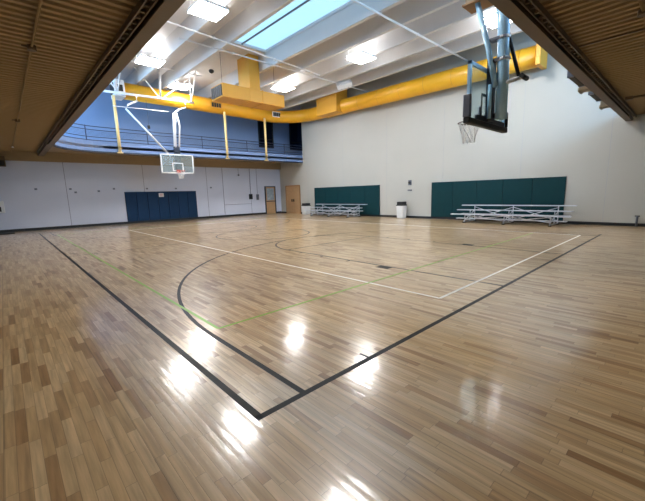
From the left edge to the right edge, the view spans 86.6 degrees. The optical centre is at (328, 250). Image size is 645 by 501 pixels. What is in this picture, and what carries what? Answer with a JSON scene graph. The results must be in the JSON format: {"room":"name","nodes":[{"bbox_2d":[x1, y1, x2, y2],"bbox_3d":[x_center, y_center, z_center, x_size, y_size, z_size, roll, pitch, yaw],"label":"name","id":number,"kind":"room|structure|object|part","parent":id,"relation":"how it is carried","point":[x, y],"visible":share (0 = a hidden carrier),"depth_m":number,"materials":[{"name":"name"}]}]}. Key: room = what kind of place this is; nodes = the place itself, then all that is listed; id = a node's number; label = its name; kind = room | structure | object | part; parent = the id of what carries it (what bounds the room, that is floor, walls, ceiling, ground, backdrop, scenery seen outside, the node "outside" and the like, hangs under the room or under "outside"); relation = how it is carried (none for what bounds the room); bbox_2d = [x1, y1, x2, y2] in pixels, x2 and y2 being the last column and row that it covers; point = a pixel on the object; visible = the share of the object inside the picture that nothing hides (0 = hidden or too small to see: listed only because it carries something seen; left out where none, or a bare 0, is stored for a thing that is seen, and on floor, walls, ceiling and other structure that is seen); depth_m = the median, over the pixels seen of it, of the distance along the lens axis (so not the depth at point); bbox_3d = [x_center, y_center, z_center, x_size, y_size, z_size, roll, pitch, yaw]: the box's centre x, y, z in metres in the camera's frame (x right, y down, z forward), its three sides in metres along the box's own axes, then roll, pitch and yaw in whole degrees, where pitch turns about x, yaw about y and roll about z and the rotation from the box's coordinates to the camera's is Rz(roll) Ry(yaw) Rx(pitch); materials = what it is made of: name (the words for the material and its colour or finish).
{"room":"sports hall","nodes":[
{"label":"sports hall","id":0,"kind":"room"},
{"bbox_2d":[0,84,302,229],"bbox_3d":[-9.662,-6.676,23.567,23.900,9.000,0.254,-10,13,-42],"label":"wall","id":1,"kind":"structure","parent":0,"point":[52,204],"depth_m":21.04,"materials":[{"name":"white paint"}]},
{"bbox_2d":[0,201,4,212],"bbox_3d":[-16.643,-2.190,17.272,0.420,0.600,0.130,-10,13,-42],"label":"wall box","id":2,"kind":"object","parent":1,"relation":"attached to","point":[2,208],"visible":1,"depth_m":17.31,"materials":[{"name":"white plastic"}]},
{"bbox_2d":[0,156,5,166],"bbox_3d":[-16.351,-4.452,17.107,0.280,0.500,0.290,-10,13,-42],"label":"wall speaker","id":3,"kind":"object","parent":1,"relation":"attached to","point":[2,158],"visible":1,"depth_m":17.04,"materials":[{"name":"brown paint"}]},
{"bbox_2d":[124,192,138,221],"bbox_3d":[-12.290,-2.741,21.384,0.629,1.820,0.060,-10,13,-42],"label":"pad","id":4,"kind":"object","parent":1,"relation":"attached to","point":[130,197],"visible":1,"depth_m":21.35,"materials":[{"name":"blue fabric"}]},
{"bbox_2d":[0,151,280,169],"bbox_3d":[-11.110,-5.739,22.034,19.480,0.495,0.159,-10,13,-42],"label":"trim","id":5,"kind":"structure","parent":1,"relation":"attached to","point":[14,155],"depth_m":20.70,"materials":[{"name":"beige wood"}]},
{"bbox_2d":[0,211,281,232],"bbox_3d":[-11.066,-2.001,22.705,19.460,0.140,0.015,-10,13,-42],"label":"baseboard","id":6,"kind":"structure","parent":1,"relation":"attached to","point":[174,219],"depth_m":21.04,"materials":[{"name":"black plastic"}]},
{"bbox_2d":[136,192,149,220],"bbox_3d":[-11.827,-2.826,21.814,0.629,1.820,0.060,-10,13,-42],"label":"pad","id":7,"kind":"object","parent":1,"relation":"attached to","point":[142,201],"visible":1,"depth_m":21.78,"materials":[{"name":"blue fabric"}]},
{"bbox_2d":[147,192,159,219],"bbox_3d":[-11.364,-2.910,22.244,0.629,1.820,0.060,-10,13,-42],"label":"pad","id":8,"kind":"object","parent":1,"relation":"attached to","point":[153,205],"visible":1,"depth_m":22.21,"materials":[{"name":"blue fabric"}]},
{"bbox_2d":[157,191,169,218],"bbox_3d":[-10.902,-2.994,22.674,0.629,1.820,0.060,-10,13,-42],"label":"pad","id":9,"kind":"object","parent":1,"relation":"attached to","point":[163,202],"visible":1,"depth_m":22.65,"materials":[{"name":"blue rubber"}]},
{"bbox_2d":[167,191,179,218],"bbox_3d":[-10.439,-3.079,23.104,0.629,1.820,0.060,-10,13,-42],"label":"pad","id":10,"kind":"object","parent":1,"relation":"attached to","point":[172,195],"visible":1,"depth_m":23.07,"materials":[{"name":"blue fabric"}]},
{"bbox_2d":[177,191,188,217],"bbox_3d":[-9.976,-3.163,23.534,0.629,1.820,0.060,-10,13,-42],"label":"pad","id":11,"kind":"object","parent":1,"relation":"attached to","point":[182,195],"visible":1,"depth_m":23.50,"materials":[{"name":"blue fabric"}]},
{"bbox_2d":[187,191,197,216],"bbox_3d":[-9.514,-3.248,23.964,0.629,1.820,0.060,-10,13,-42],"label":"pad","id":12,"kind":"object","parent":1,"relation":"attached to","point":[191,195],"visible":1,"depth_m":23.93,"materials":[{"name":"blue fabric"}]},
{"bbox_2d":[257,121,273,147],"bbox_3d":[-5.014,-9.444,27.389,1.380,2.350,0.080,-10,13,-42],"label":"window","id":13,"kind":"structure","parent":1,"relation":"in","point":[269,126],"depth_m":27.42,"materials":[{"name":"black glass"}]},
{"bbox_2d":[264,186,276,213],"bbox_3d":[-4.774,-4.186,28.355,1.040,2.250,0.090,-10,13,-42],"label":"door","id":14,"kind":"structure","parent":1,"relation":"in","point":[270,191],"depth_m":28.34,"materials":[{"name":"beige wood"}]},
{"bbox_3d":[-4.792,-4.655,28.282,0.680,0.960,0.015,-10,13,-42],"label":"glass","id":15,"kind":"part","parent":14,"relation":"part of","materials":[{"name":"clear glass"}]},
{"bbox_2d":[289,123,301,150],"bbox_3d":[-2.760,-9.855,29.484,1.450,2.350,0.080,-10,13,-42],"label":"window","id":16,"kind":"structure","parent":1,"relation":"in","point":[295,129],"depth_m":29.45,"materials":[{"name":"black glass"}]},
{"bbox_2d":[0,0,644,162],"bbox_3d":[-0.740,-5.041,14.287,23.900,0.560,25.700,-10,13,-42],"label":"deck","id":17,"kind":"object","parent":1,"relation":"attached to","point":[71,36],"visible":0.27,"depth_m":6.16,"materials":[{"name":"beige paint"}]},
{"bbox_2d":[11,0,41,151],"bbox_3d":[-7.301,-3.654,8.112,0.190,0.110,25.450,-10,13,-42],"label":"pipe","id":18,"kind":"object","parent":17,"relation":"attached to","point":[31,47],"visible":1,"depth_m":5.60,"materials":[{"name":"brown metal"}]},
{"bbox_2d":[37,0,157,152],"bbox_3d":[-6.234,-3.731,8.460,0.120,0.090,24.400,-10,13,-42],"label":"cable tray","id":19,"kind":"object","parent":17,"relation":"attached to","point":[102,63],"visible":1,"depth_m":5.87,"materials":[{"name":"brown paint"}]},
{"bbox_2d":[112,95,122,153],"bbox_3d":[-10.971,-6.529,17.743,0.260,2.880,0.165,-10,13,-42],"label":"support pole","id":20,"kind":"object","parent":17,"relation":"attached to","point":[113,96],"visible":1,"depth_m":17.69,"materials":[{"name":"yellow metal"}]},
{"bbox_2d":[63,123,301,154],"bbox_3d":[-7.591,-6.613,20.911,1.914,0.760,15.512,6,12,38],"label":"railing","id":21,"kind":"object","parent":17,"relation":"on","point":[147,138],"visible":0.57,"depth_m":19.71,"materials":[{"name":"metal"}]},
{"bbox_3d":[-7.583,-6.297,20.963,1.914,0.044,15.511,6,12,38],"label":"rail","id":22,"kind":"part","parent":21,"relation":"part of","materials":[{"name":"metal"}]},
{"bbox_3d":[-7.587,-6.455,20.937,1.914,0.044,15.511,6,12,38],"label":"rail","id":23,"kind":"part","parent":21,"relation":"part of","materials":[{"name":"metal"}]},
{"bbox_3d":[-7.600,-6.958,20.853,1.914,0.044,15.511,6,12,38],"label":"rail","id":24,"kind":"part","parent":21,"relation":"part of","materials":[{"name":"black metal"}]},
{"bbox_3d":[-7.596,-6.790,20.881,1.914,0.044,15.511,6,12,38],"label":"rail","id":25,"kind":"part","parent":21,"relation":"part of","materials":[{"name":"metal"}]},
{"bbox_2d":[223,112,229,158],"bbox_3d":[-6.542,-7.337,21.859,0.260,2.880,0.165,-10,13,-42],"label":"support pole","id":26,"kind":"object","parent":17,"relation":"attached to","point":[224,113],"visible":1,"depth_m":21.79,"materials":[{"name":"yellow metal"}]},
{"bbox_2d":[263,118,268,160],"bbox_3d":[-4.379,-7.732,23.869,0.260,2.880,0.165,-10,13,-42],"label":"support pole","id":27,"kind":"object","parent":17,"relation":"attached to","point":[264,119],"visible":1,"depth_m":23.82,"materials":[{"name":"yellow metal"}]},
{"bbox_2d":[567,71,584,86],"bbox_3d":[5.790,-4.095,7.966,1.140,0.330,0.120,-10,13,-42],"label":"bar","id":28,"kind":"object","parent":17,"relation":"hanging from","point":[570,76],"visible":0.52,"depth_m":7.86,"materials":[{"name":"grey metal"}]},
{"bbox_2d":[517,0,636,117],"bbox_3d":[5.662,-3.864,7.334,14.900,0.090,0.120,-10,13,-42],"label":"cable tray","id":29,"kind":"object","parent":17,"relation":"attached to","point":[580,57],"visible":1,"depth_m":6.00,"materials":[{"name":"brown paint"}]},
{"bbox_2d":[578,86,589,93],"bbox_3d":[6.473,-4.217,8.615,0.360,0.420,0.220,-10,13,-42],"label":"bracket","id":30,"kind":"object","parent":17,"relation":"attached to","point":[581,90],"visible":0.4,"depth_m":8.58,"materials":[{"name":"beige metal"}]},
{"bbox_2d":[588,91,601,101],"bbox_3d":[7.387,-4.386,9.450,1.140,0.330,0.120,-10,13,-42],"label":"bar","id":31,"kind":"object","parent":17,"relation":"hanging from","point":[590,93],"visible":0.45,"depth_m":9.35,"materials":[{"name":"grey metal"}]},
{"bbox_2d":[599,101,609,109],"bbox_3d":[8.506,-4.588,10.504,0.360,0.420,0.220,-10,13,-42],"label":"bracket","id":32,"kind":"object","parent":17,"relation":"attached to","point":[602,105],"visible":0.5,"depth_m":10.46,"materials":[{"name":"beige metal"}]},
{"bbox_2d":[625,94,644,100],"bbox_3d":[9.381,-4.111,8.544,0.160,0.080,2.980,-10,13,-42],"label":"conduit","id":33,"kind":"object","parent":17,"relation":"attached to","point":[643,95],"visible":1,"depth_m":9.46,"materials":[{"name":"brown paint"}]},
{"bbox_2d":[637,0,644,20],"bbox_3d":[6.442,-3.804,6.698,15.100,0.080,0.140,-10,13,-42],"label":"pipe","id":34,"kind":"object","parent":17,"relation":"attached to","point":[641,12],"visible":1,"depth_m":4.93,"materials":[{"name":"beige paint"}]},
{"bbox_2d":[116,0,522,110],"bbox_3d":[-0.841,-8.803,13.658,23.900,0.750,25.700,-10,13,-42],"label":"ceiling","id":35,"kind":"structure","parent":0,"point":[322,47],"depth_m":14.94,"materials":[{"name":"white paint"}]},
{"bbox_2d":[135,46,164,67],"bbox_3d":[-7.940,-8.765,15.154,1.000,0.800,0.920,-10,13,-42],"label":"ceiling light","id":36,"kind":"object","parent":35,"relation":"hanging from","point":[143,59],"visible":0.91,"depth_m":15.10,"materials":[{"name":"white paint"}]},
{"bbox_2d":[135,56,164,67],"bbox_3d":[-7.930,-8.385,15.217,0.960,0.030,0.880,-10,13,-42],"label":"diffuser","id":37,"kind":"object","parent":36,"relation":"attached to","point":[145,60],"depth_m":15.11,"materials":[{"name":"white plastic"}]},
{"bbox_2d":[103,60,201,103],"bbox_3d":[-9.045,-8.834,17.811,4.603,1.533,1.604,-10,13,-42],"label":"truss","id":38,"kind":"object","parent":35,"relation":"attached to","point":[160,67],"visible":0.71,"depth_m":18.40,"materials":[{"name":"white metal"}]},
{"bbox_3d":[-8.626,-9.315,17.340,4.500,0.060,0.060,-10,13,-42],"label":"cross rail","id":39,"kind":"part","parent":38,"relation":"part of","materials":[{"name":"white metal"}]},
{"bbox_2d":[113,96,194,178],"bbox_3d":[-9.249,-6.101,18.578,3.816,4.312,0.826,-10,13,-42],"label":"basketball hoop","id":40,"kind":"object","parent":35,"relation":"hanging from","point":[177,156],"visible":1,"depth_m":19.40,"materials":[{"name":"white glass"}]},
{"bbox_3d":[-8.637,-4.963,19.613,1.830,1.070,0.060,-10,13,-42],"label":"board frame","id":41,"kind":"part","parent":40,"relation":"part of","materials":[{"name":"white paint"}]},
{"bbox_2d":[167,75,191,89],"bbox_3d":[-8.126,-9.344,18.648,1.000,0.800,0.920,-10,13,-42],"label":"ceiling light","id":42,"kind":"object","parent":35,"relation":"hanging from","point":[174,84],"visible":0.91,"depth_m":18.59,"materials":[{"name":"white paint"}]},
{"bbox_2d":[168,83,191,89],"bbox_3d":[-8.115,-8.964,18.712,0.960,0.030,0.880,-10,13,-42],"label":"diffuser","id":43,"kind":"object","parent":42,"relation":"attached to","point":[182,86],"depth_m":18.61,"materials":[{"name":"white"}]},
{"bbox_3d":[-3.451,-8.291,11.231,0.220,0.680,25.690,-10,13,-42],"label":"stem","id":44,"kind":"part","parent":35,"relation":"part of","materials":[{"name":"white paint"}]},
{"bbox_2d":[187,0,228,21],"bbox_3d":[-3.937,-8.201,11.134,1.000,0.800,0.920,-10,13,-42],"label":"ceiling light","id":45,"kind":"object","parent":35,"relation":"hanging from","point":[207,9],"visible":1,"depth_m":11.09,"materials":[{"name":"white paint"}]},
{"bbox_3d":[-2.456,-8.472,12.156,0.220,0.680,25.690,-10,13,-42],"label":"stem","id":46,"kind":"part","parent":35,"relation":"part of","materials":[{"name":"white paint"}]},
{"bbox_2d":[167,21,319,75],"bbox_3d":[-5.367,-7.946,12.028,0.105,0.140,14.749,7,13,41],"label":"conduit","id":47,"kind":"object","parent":35,"relation":"attached to","point":[213,37],"visible":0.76,"depth_m":13.74,"materials":[{"name":"white metal"}]},
{"bbox_2d":[211,53,284,110],"bbox_3d":[-4.034,-8.499,17.220,3.570,2.208,1.190,-10,13,-42],"label":"air duct","id":48,"kind":"object","parent":35,"relation":"hanging from","point":[248,93],"visible":0.96,"depth_m":16.85,"materials":[{"name":"yellow metal"}]},
{"bbox_2d":[211,84,221,99],"bbox_3d":[-5.291,-7.493,16.161,0.050,0.480,1.030,-10,13,-42],"label":"grille","id":49,"kind":"object","parent":48,"relation":"attached to","point":[216,92],"depth_m":16.13,"materials":[{"name":"grey metal"}]},
{"bbox_2d":[178,37,368,91],"bbox_3d":[-1.577,-8.886,16.975,11.531,0.080,0.100,-10,13,-43],"label":"conduit","id":50,"kind":"object","parent":35,"relation":"attached to","point":[232,53],"visible":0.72,"depth_m":15.38,"materials":[{"name":"white metal"}]},
{"bbox_2d":[271,83,294,91],"bbox_3d":[-2.587,-9.627,19.450,1.000,0.800,0.920,-10,13,-42],"label":"ceiling light","id":51,"kind":"object","parent":35,"relation":"hanging from","point":[283,87],"visible":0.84,"depth_m":19.33,"materials":[{"name":"white paint"}]},
{"bbox_2d":[235,0,351,50],"bbox_3d":[-0.556,-8.976,12.377,2.150,0.100,9.420,-10,13,-42],"label":"window","id":52,"kind":"structure","parent":35,"relation":"attached to","point":[306,1],"depth_m":13.88,"materials":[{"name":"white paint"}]},
{"bbox_3d":[-0.467,-8.835,14.005,0.220,0.680,25.690,-10,13,-42],"label":"stem","id":53,"kind":"part","parent":35,"relation":"part of","materials":[{"name":"white paint"}]},
{"bbox_3d":[0.521,-9.015,14.922,0.220,0.680,25.690,-10,13,-42],"label":"stem","id":54,"kind":"part","parent":35,"relation":"part of","materials":[{"name":"white paint"}]},
{"bbox_2d":[124,43,547,122],"bbox_3d":[-1.075,-8.566,16.228,11.714,1.908,17.070,-10,13,-42],"label":"air duct","id":55,"kind":"object","parent":35,"relation":"hanging from","point":[535,56],"visible":0.94,"depth_m":19.26,"materials":[{"name":"yellow metal"}]},
{"bbox_2d":[109,79,125,100],"bbox_3d":[-11.075,-8.436,17.940,0.520,0.840,0.930,-10,13,-42],"label":"grille","id":56,"kind":"object","parent":55,"relation":"attached to","point":[120,97],"visible":0.72,"depth_m":17.70,"materials":[{"name":"white metal"}]},
{"bbox_2d":[210,101,221,108],"bbox_3d":[-6.936,-9.014,21.213,0.720,0.340,0.068,-10,13,-42],"label":"grille","id":57,"kind":"object","parent":55,"relation":"attached to","point":[213,104],"visible":1,"depth_m":21.19,"materials":[{"name":"metal"}]},
{"bbox_2d":[272,111,279,117],"bbox_3d":[-3.637,-9.593,24.143,0.720,0.340,0.068,-10,13,-42],"label":"grille","id":58,"kind":"object","parent":55,"relation":"attached to","point":[274,114],"visible":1,"depth_m":24.07,"materials":[{"name":"white metal"}]},
{"bbox_2d":[336,79,351,89],"bbox_3d":[0.863,-9.442,18.877,0.911,1.141,0.476,-2,9,0],"label":"floodlight","id":59,"kind":"object","parent":35,"relation":"hanging from","point":[345,83],"visible":0.95,"depth_m":18.76,"materials":[{"name":"white paint"}]},
{"bbox_2d":[346,50,375,63],"bbox_3d":[1.473,-9.062,15.415,1.000,0.800,0.920,-10,13,-42],"label":"ceiling light","id":60,"kind":"object","parent":35,"relation":"hanging from","point":[360,57],"visible":0.85,"depth_m":15.34,"materials":[{"name":"white paint"}]},
{"bbox_3d":[1.523,-9.198,15.853,0.220,0.680,25.690,-10,13,-42],"label":"stem","id":61,"kind":"part","parent":35,"relation":"part of","materials":[{"name":"white paint"}]},
{"bbox_3d":[2.503,-9.377,16.764,0.220,0.680,25.690,-10,13,-42],"label":"stem","id":62,"kind":"part","parent":35,"relation":"part of","materials":[{"name":"white paint"}]},
{"bbox_3d":[3.483,-9.556,17.675,0.220,0.680,25.690,-10,13,-42],"label":"stem","id":63,"kind":"part","parent":35,"relation":"part of","materials":[{"name":"white paint"}]},
{"bbox_2d":[352,0,467,61],"bbox_3d":[2.620,-8.265,12.522,11.650,0.080,0.100,-10,13,-42],"label":"conduit","id":64,"kind":"object","parent":35,"relation":"attached to","point":[355,1],"visible":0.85,"depth_m":12.75,"materials":[{"name":"white metal"}]},
{"bbox_2d":[462,0,492,13],"bbox_3d":[3.365,-6.418,6.266,0.440,3.100,1.560,-10,13,-42],"label":"beam","id":65,"kind":"structure","parent":35,"relation":"attached to","point":[469,5],"depth_m":6.90,"materials":[{"name":"brown wood"}]},
{"bbox_2d":[458,2,528,143],"bbox_3d":[3.303,-3.655,7.010,1.281,2.714,1.638,0,10,10],"label":"basketball hoop","id":66,"kind":"object","parent":65,"relation":"hanging from","point":[498,81],"visible":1,"depth_m":6.74,"materials":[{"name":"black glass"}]},
{"bbox_3d":[3.320,-3.154,7.103,1.830,1.070,0.060,-10,13,-42],"label":"board frame","id":67,"kind":"part","parent":66,"relation":"part of","materials":[{"name":"black metal"}]},
{"bbox_2d":[484,11,511,28],"bbox_3d":[6.122,-8.650,12.198,1.000,0.800,0.920,-10,13,-42],"label":"ceiling light","id":68,"kind":"object","parent":35,"relation":"hanging from","point":[490,19],"visible":0.29,"depth_m":12.22,"materials":[{"name":"white paint"}]},
{"bbox_2d":[0,213,644,500],"bbox_3d":[-2.231,-0.554,13.497,19.480,0.152,25.700,-10,13,-42],"label":"floor","id":69,"kind":"structure","parent":0,"point":[275,356],"depth_m":3.17,"materials":[{"name":"brown wood"}]},
{"bbox_2d":[0,232,14,234],"bbox_3d":[-16.428,-0.763,16.484,1.950,0.035,0.950,-10,13,-42],"label":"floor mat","id":70,"kind":"object","parent":69,"relation":"on","point":[4,232],"visible":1,"depth_m":16.72,"materials":[{"name":"black rubber"}]},
{"bbox_2d":[301,203,310,213],"bbox_3d":[-1.701,-3.208,26.278,0.534,0.843,0.534,-10,13,-42],"label":"trash bin","id":71,"kind":"object","parent":69,"relation":"on","point":[305,206],"visible":0.94,"depth_m":26.10,"materials":[{"name":"white plastic"}]},
{"bbox_2d":[306,204,367,217],"bbox_3d":[0.420,-2.728,23.193,1.290,0.800,4.850,-10,13,-42],"label":"bleachers","id":72,"kind":"object","parent":69,"relation":"on","point":[322,207],"visible":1,"depth_m":22.94,"materials":[{"name":"metal"}]},
{"bbox_2d":[396,202,406,217],"bbox_3d":[4.290,-2.379,20.024,0.464,0.951,0.464,-10,13,-42],"label":"trash bin","id":73,"kind":"object","parent":69,"relation":"on","point":[401,207],"visible":0.97,"depth_m":19.87,"materials":[{"name":"white plastic"}]},
{"bbox_2d":[452,205,576,226],"bbox_3d":[8.030,-1.601,15.226,1.290,0.800,4.840,-10,13,-42],"label":"bleachers","id":74,"kind":"object","parent":69,"relation":"on","point":[557,215],"visible":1,"depth_m":14.96,"materials":[{"name":"metal"}]},
{"bbox_3d":[6.819,-1.774,16.483,1.227,0.729,0.044,-10,13,-42],"label":"support frame","id":75,"kind":"part","parent":74,"relation":"part of","materials":[{"name":"metal"}]},
{"bbox_3d":[8.024,-1.596,15.221,1.227,0.729,0.044,-10,13,-42],"label":"support frame","id":76,"kind":"part","parent":74,"relation":"part of","materials":[{"name":"metal"}]},
{"bbox_3d":[9.229,-1.417,13.959,1.227,0.729,0.044,-10,13,-42],"label":"support frame","id":77,"kind":"part","parent":74,"relation":"part of","materials":[{"name":"metal"}]},
{"bbox_2d":[280,32,644,223],"bbox_3d":[4.808,-6.370,19.398,0.254,9.000,25.700,-10,13,-42],"label":"wall","id":78,"kind":"structure","parent":0,"point":[554,129],"depth_m":16.58,"materials":[{"name":"white paint"}]},
{"bbox_2d":[285,185,300,213],"bbox_3d":[-2.882,-4.160,27.865,0.080,2.260,1.900,-10,13,-42],"label":"door","id":79,"kind":"structure","parent":78,"relation":"in","point":[293,197],"depth_m":27.83,"materials":[{"name":"brown wood"}]},
{"bbox_2d":[314,187,325,212],"bbox_3d":[-0.601,-3.743,25.490,0.060,1.860,1.236,-10,13,-42],"label":"pad","id":80,"kind":"object","parent":78,"relation":"attached to","point":[319,193],"visible":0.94,"depth_m":25.43,"materials":[{"name":"green fabric"}]},
{"bbox_2d":[325,187,337,212],"bbox_3d":[0.248,-3.618,24.601,0.060,1.860,1.236,-10,13,-42],"label":"pad","id":81,"kind":"object","parent":78,"relation":"attached to","point":[331,192],"visible":0.75,"depth_m":24.55,"materials":[{"name":"green fabric"}]},
{"bbox_2d":[337,186,350,213],"bbox_3d":[1.097,-3.492,23.712,0.060,1.860,1.236,-10,13,-42],"label":"pad","id":82,"kind":"object","parent":78,"relation":"attached to","point":[343,192],"visible":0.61,"depth_m":23.65,"materials":[{"name":"green fabric"}]},
{"bbox_2d":[350,186,364,213],"bbox_3d":[1.947,-3.366,22.823,0.060,1.860,1.236,-10,13,-42],"label":"pad","id":83,"kind":"object","parent":78,"relation":"attached to","point":[356,192],"visible":0.76,"depth_m":22.76,"materials":[{"name":"teal fabric"}]},
{"bbox_2d":[364,185,379,214],"bbox_3d":[2.796,-3.240,21.933,0.060,1.860,1.236,-10,13,-42],"label":"pad","id":84,"kind":"object","parent":78,"relation":"attached to","point":[371,192],"visible":1,"depth_m":21.88,"materials":[{"name":"green fabric"}]},
{"bbox_2d":[431,182,452,216],"bbox_3d":[6.122,-2.748,18.451,0.060,1.860,1.244,-10,13,-42],"label":"pad","id":85,"kind":"object","parent":78,"relation":"attached to","point":[441,192],"visible":1,"depth_m":18.41,"materials":[{"name":"teal fabric"}]},
{"bbox_2d":[282,211,644,226],"bbox_3d":[4.839,-1.974,20.035,0.015,0.120,25.680,-10,13,-42],"label":"baseboard","id":86,"kind":"structure","parent":78,"relation":"attached to","point":[428,217],"depth_m":15.54,"materials":[{"name":"black plastic"}]},
{"bbox_2d":[452,180,476,217],"bbox_3d":[6.976,-2.622,17.557,0.060,1.860,1.244,-10,13,-42],"label":"pad","id":87,"kind":"object","parent":78,"relation":"attached to","point":[464,192],"visible":0.81,"depth_m":17.52,"materials":[{"name":"green fabric"}]},
{"bbox_2d":[476,179,503,218],"bbox_3d":[7.831,-2.495,16.662,0.060,1.860,1.244,-10,13,-42],"label":"pad","id":88,"kind":"object","parent":78,"relation":"attached to","point":[489,192],"visible":0.76,"depth_m":16.59,"materials":[{"name":"teal fabric"}]},
{"bbox_2d":[501,178,532,219],"bbox_3d":[8.686,-2.369,15.767,0.060,1.860,1.244,-10,13,-42],"label":"pad","id":89,"kind":"object","parent":78,"relation":"attached to","point":[515,191],"visible":0.85,"depth_m":15.69,"materials":[{"name":"green fabric"}]},
{"bbox_2d":[530,176,566,220],"bbox_3d":[9.541,-2.242,14.872,0.060,1.860,1.244,-10,13,-42],"label":"pad","id":90,"kind":"object","parent":78,"relation":"attached to","point":[546,190],"visible":0.95,"depth_m":14.81,"materials":[{"name":"teal fabric"}]},
{"bbox_2d":[635,215,639,226],"bbox_3d":[11.580,-1.105,12.835,0.172,0.421,0.140,-10,13,-42],"label":"valve","id":91,"kind":"object","parent":78,"relation":"attached to","point":[636,216],"visible":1,"depth_m":12.79,"materials":[{"name":"grey metal"}]}
]}

